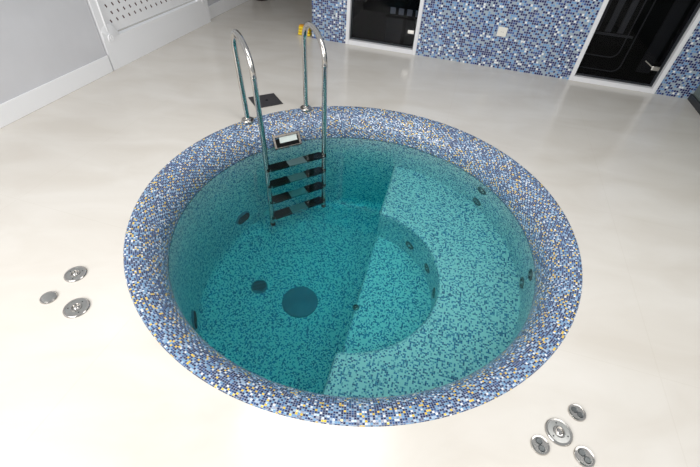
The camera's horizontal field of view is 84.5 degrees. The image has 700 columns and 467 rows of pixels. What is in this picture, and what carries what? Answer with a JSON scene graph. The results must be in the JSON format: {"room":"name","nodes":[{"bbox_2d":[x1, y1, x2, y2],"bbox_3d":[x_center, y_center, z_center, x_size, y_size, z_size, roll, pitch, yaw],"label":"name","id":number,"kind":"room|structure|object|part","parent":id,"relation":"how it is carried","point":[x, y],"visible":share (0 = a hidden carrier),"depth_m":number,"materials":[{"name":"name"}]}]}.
{"room":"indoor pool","nodes":[
{"label":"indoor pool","id":0,"kind":"room"},
{"bbox_2d":[0,0,105,103],"bbox_3d":[-2.947,-1.015,1.247,0.105,2.600,4.620,14,45,10],"label":"wall","id":1,"kind":"structure","parent":0,"point":[42,41],"depth_m":3.07,"materials":[{"name":"white paint"}]},
{"bbox_2d":[0,55,112,127],"bbox_3d":[-2.957,-0.122,2.088,0.014,0.150,4.620,14,45,10],"label":"baseboard","id":2,"kind":"structure","parent":1,"relation":"attached to","point":[26,103],"depth_m":3.22,"materials":[{"name":"white paint"}]},
{"bbox_2d":[207,0,219,5],"bbox_3d":[-1.369,-4.824,5.313,0.075,2.600,3.400,14,45,10],"label":"wall","id":3,"kind":"structure","parent":0,"point":[210,2],"depth_m":5.05,"materials":[{"name":"white paint"}]},
{"bbox_2d":[208,0,247,18],"bbox_3d":[-1.389,-3.933,6.155,0.024,0.150,3.400,14,45,10],"label":"baseboard","id":4,"kind":"structure","parent":3,"relation":"attached to","point":[215,9],"depth_m":5.25,"materials":[{"name":"white paint"}]},
{"bbox_2d":[0,0,699,466],"bbox_3d":[0.901,-1.281,3.702,10.400,0.001,11.200,4,44,0],"label":"floor","id":5,"kind":"structure","parent":0,"point":[95,388],"depth_m":2.16,"materials":[{"name":"ceramic"}]},
{"bbox_2d":[39,291,57,303],"bbox_3d":[-1.457,0.308,1.862,0.076,0.012,0.076,4,44,0],"label":"button","id":6,"kind":"object","parent":5,"relation":"on","point":[49,297],"visible":1,"depth_m":1.86,"materials":[{"name":"silver metal"}]},
{"bbox_2d":[63,266,87,281],"bbox_3d":[-1.406,0.205,1.972,0.106,0.012,0.106,-8,45,-12],"label":"control knob","id":7,"kind":"object","parent":5,"relation":"on","point":[77,273],"visible":1,"depth_m":1.97,"materials":[{"name":"silver metal"}]},
{"bbox_2d":[62,298,90,317],"bbox_3d":[-1.300,0.350,1.830,0.116,0.012,0.116,33,51,27],"label":"control knob","id":8,"kind":"object","parent":5,"relation":"on","point":[82,305],"visible":1,"depth_m":1.83,"materials":[{"name":"silver metal"}]},
{"bbox_3d":[-1.300,0.349,1.829,0.035,0.007,0.035,33,51,27],"label":"knob","id":9,"kind":"part","parent":8,"relation":"part of","materials":[{"name":"silver metal"}]},
{"bbox_2d":[86,0,210,70],"bbox_3d":[-2.039,-2.624,3.955,0.068,1.249,1.765,14,45,10],"label":"perforated panel","id":10,"kind":"object","parent":5,"relation":"on","point":[125,46],"visible":0.97,"depth_m":3.96,"materials":[{"name":"white paint"}]},
{"bbox_2d":[248,93,282,107],"bbox_3d":[-0.764,-1.202,3.482,0.245,0.005,0.235,-19,49,-22],"label":"floor hatch","id":11,"kind":"object","parent":5,"relation":"on","point":[266,100],"visible":0.85,"depth_m":3.48,"materials":[{"name":"metal"}]},
{"bbox_2d":[298,24,311,35],"bbox_3d":[-0.562,-2.529,4.792,0.160,0.108,0.080,14,45,10],"label":"block","id":12,"kind":"object","parent":5,"relation":"on","point":[300,29],"visible":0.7,"depth_m":4.78,"materials":[{"name":"yellow plastic"}]},
{"bbox_2d":[123,106,582,426],"bbox_3d":[0.002,0.361,3.046,2.752,1.554,2.752,4,44,0],"label":"plunge pool","id":13,"kind":"object","parent":5,"relation":"in","point":[155,215],"visible":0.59,"depth_m":2.22,"materials":[{"name":"tile"}]},
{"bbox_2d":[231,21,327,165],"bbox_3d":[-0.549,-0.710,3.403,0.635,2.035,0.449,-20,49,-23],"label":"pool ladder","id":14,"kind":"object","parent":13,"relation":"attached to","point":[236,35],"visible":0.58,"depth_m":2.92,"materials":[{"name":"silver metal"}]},
{"bbox_3d":[-0.787,-0.629,3.279,0.069,2.005,0.396,-20,49,-23],"label":"handrail","id":15,"kind":"part","parent":14,"relation":"part of","materials":[{"name":"silver metal"}]},
{"bbox_3d":[-0.317,-0.802,3.495,0.041,2.005,0.391,-20,49,-23],"label":"handrail","id":16,"kind":"part","parent":14,"relation":"part of","materials":[{"name":"silver metal"}]},
{"bbox_3d":[-0.544,-0.805,3.343,0.250,0.126,0.014,-20,20,-23],"label":"skimmer frame","id":17,"kind":"part","parent":13,"relation":"part of","materials":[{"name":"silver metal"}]},
{"bbox_2d":[168,137,535,396],"bbox_3d":[-0.003,0.430,3.114,2.406,1.320,2.406,4,44,0],"label":"pool water","id":18,"kind":"object","parent":13,"relation":"in","point":[353,267],"visible":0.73,"depth_m":2.38,"materials":[{"name":"teal liquid"}]},
{"bbox_2d":[530,435,549,455],"bbox_3d":[0.743,0.826,1.505,0.074,0.008,0.074,-1,44,-5],"label":"fitting","id":19,"kind":"object","parent":5,"relation":"on","point":[539,444],"visible":1,"depth_m":1.50,"materials":[{"name":"silver metal"}]},
{"bbox_2d":[544,418,572,446],"bbox_3d":[0.838,0.793,1.543,0.108,0.012,0.108,20,46,15],"label":"control knob","id":20,"kind":"object","parent":5,"relation":"on","point":[553,427],"visible":1,"depth_m":1.54,"materials":[{"name":"silver metal"}]},
{"bbox_3d":[0.838,0.791,1.541,0.032,0.007,0.032,20,46,15],"label":"knob","id":21,"kind":"part","parent":20,"relation":"part of","materials":[{"name":"silver metal"}]},
{"bbox_2d":[568,404,585,421],"bbox_3d":[0.946,0.745,1.604,0.072,0.008,0.072,-27,52,-29],"label":"fitting","id":22,"kind":"object","parent":5,"relation":"on","point":[575,411],"visible":1,"depth_m":1.60,"materials":[{"name":"silver metal"}]},
{"bbox_2d":[573,446,594,466],"bbox_3d":[0.903,0.859,1.483,0.078,0.008,0.078,-13,47,-17],"label":"fitting","id":23,"kind":"object","parent":5,"relation":"on","point":[583,455],"visible":1,"depth_m":1.48,"materials":[{"name":"silver metal"}]},
{"bbox_2d":[352,0,417,46],"bbox_3d":[0.647,-3.578,4.459,1.240,2.220,1.310,14,45,10],"label":"wall","id":24,"kind":"structure","parent":0,"point":[369,21],"depth_m":5.39,"materials":[{"name":"black"}]},
{"bbox_2d":[385,0,419,44],"bbox_3d":[0.703,-2.759,4.337,0.540,1.180,0.040,14,45,10],"label":"wall panel","id":25,"kind":"object","parent":24,"relation":"attached to","point":[394,23],"visible":0.68,"depth_m":4.58,"materials":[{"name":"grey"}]},
{"bbox_3d":[0.684,-2.535,4.547,0.540,0.025,0.030,14,45,10],"label":"rail","id":26,"kind":"part","parent":25,"relation":"part of","materials":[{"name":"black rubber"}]},
{"bbox_2d":[312,0,699,98],"bbox_3d":[1.648,-2.912,3.575,4.215,2.600,0.200,14,45,10],"label":"wall","id":27,"kind":"structure","parent":0,"point":[543,37],"depth_m":4.13,"materials":[{"name":"tile"}]},
{"bbox_2d":[345,0,423,54],"bbox_3d":[0.430,-2.997,3.927,0.864,2.100,0.130,14,45,10],"label":"door","id":28,"kind":"structure","parent":27,"relation":"in","point":[349,39],"depth_m":4.56,"materials":[{"name":"white metal"}]},
{"bbox_2d":[496,26,507,36],"bbox_3d":[1.631,-2.161,4.130,0.098,0.092,0.015,14,45,10],"label":"wall socket","id":29,"kind":"object","parent":27,"relation":"attached to","point":[502,31],"visible":1,"depth_m":4.13,"materials":[{"name":"white plastic"}]},
{"bbox_2d":[568,0,699,93],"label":"glass door","id":30,"kind":"structure","parent":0,"point":[604,45],"depth_m":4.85,"materials":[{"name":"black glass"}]},
{"bbox_2d":[579,0,699,74],"bbox_3d":[2.982,-2.467,4.037,1.180,1.331,0.565,14,45,10],"label":"bench","id":31,"kind":"object","parent":30,"relation":"in","point":[609,28],"visible":0.75,"depth_m":4.00,"materials":[{"name":"grey"}]},
{"bbox_3d":[2.697,-2.332,4.327,0.600,0.030,0.500,14,45,10],"label":"seat","id":32,"kind":"part","parent":31,"relation":"part of","materials":[{"name":"black rubber"}]},
{"bbox_3d":[2.650,-2.136,4.102,0.660,0.018,0.030,14,45,10],"label":"rail","id":33,"kind":"part","parent":31,"relation":"part of","materials":[{"name":"grey"}]},
{"bbox_3d":[2.646,-2.299,3.951,0.606,0.891,0.012,14,45,10],"label":"bent frame","id":34,"kind":"part","parent":31,"relation":"part of","materials":[{"name":"grey"}]},
{"bbox_3d":[2.679,-2.240,3.993,0.668,1.031,0.173,4,44,0],"label":"bent frame","id":35,"kind":"part","parent":31,"relation":"part of","materials":[{"name":"grey"}]},
{"bbox_2d":[693,84,699,101],"bbox_3d":[3.299,-1.511,2.215,0.075,2.540,2.580,14,45,10],"label":"wall","id":36,"kind":"structure","parent":0,"point":[696,93],"depth_m":3.93,"materials":[{"name":"grey"}]},
{"bbox_2d":[687,94,699,114],"bbox_3d":[3.217,-0.581,3.119,0.095,0.060,2.580,14,45,10],"label":"baseboard","id":37,"kind":"structure","parent":36,"relation":"attached to","point":[692,99],"depth_m":3.91,"materials":[{"name":"black plastic"}]}
]}

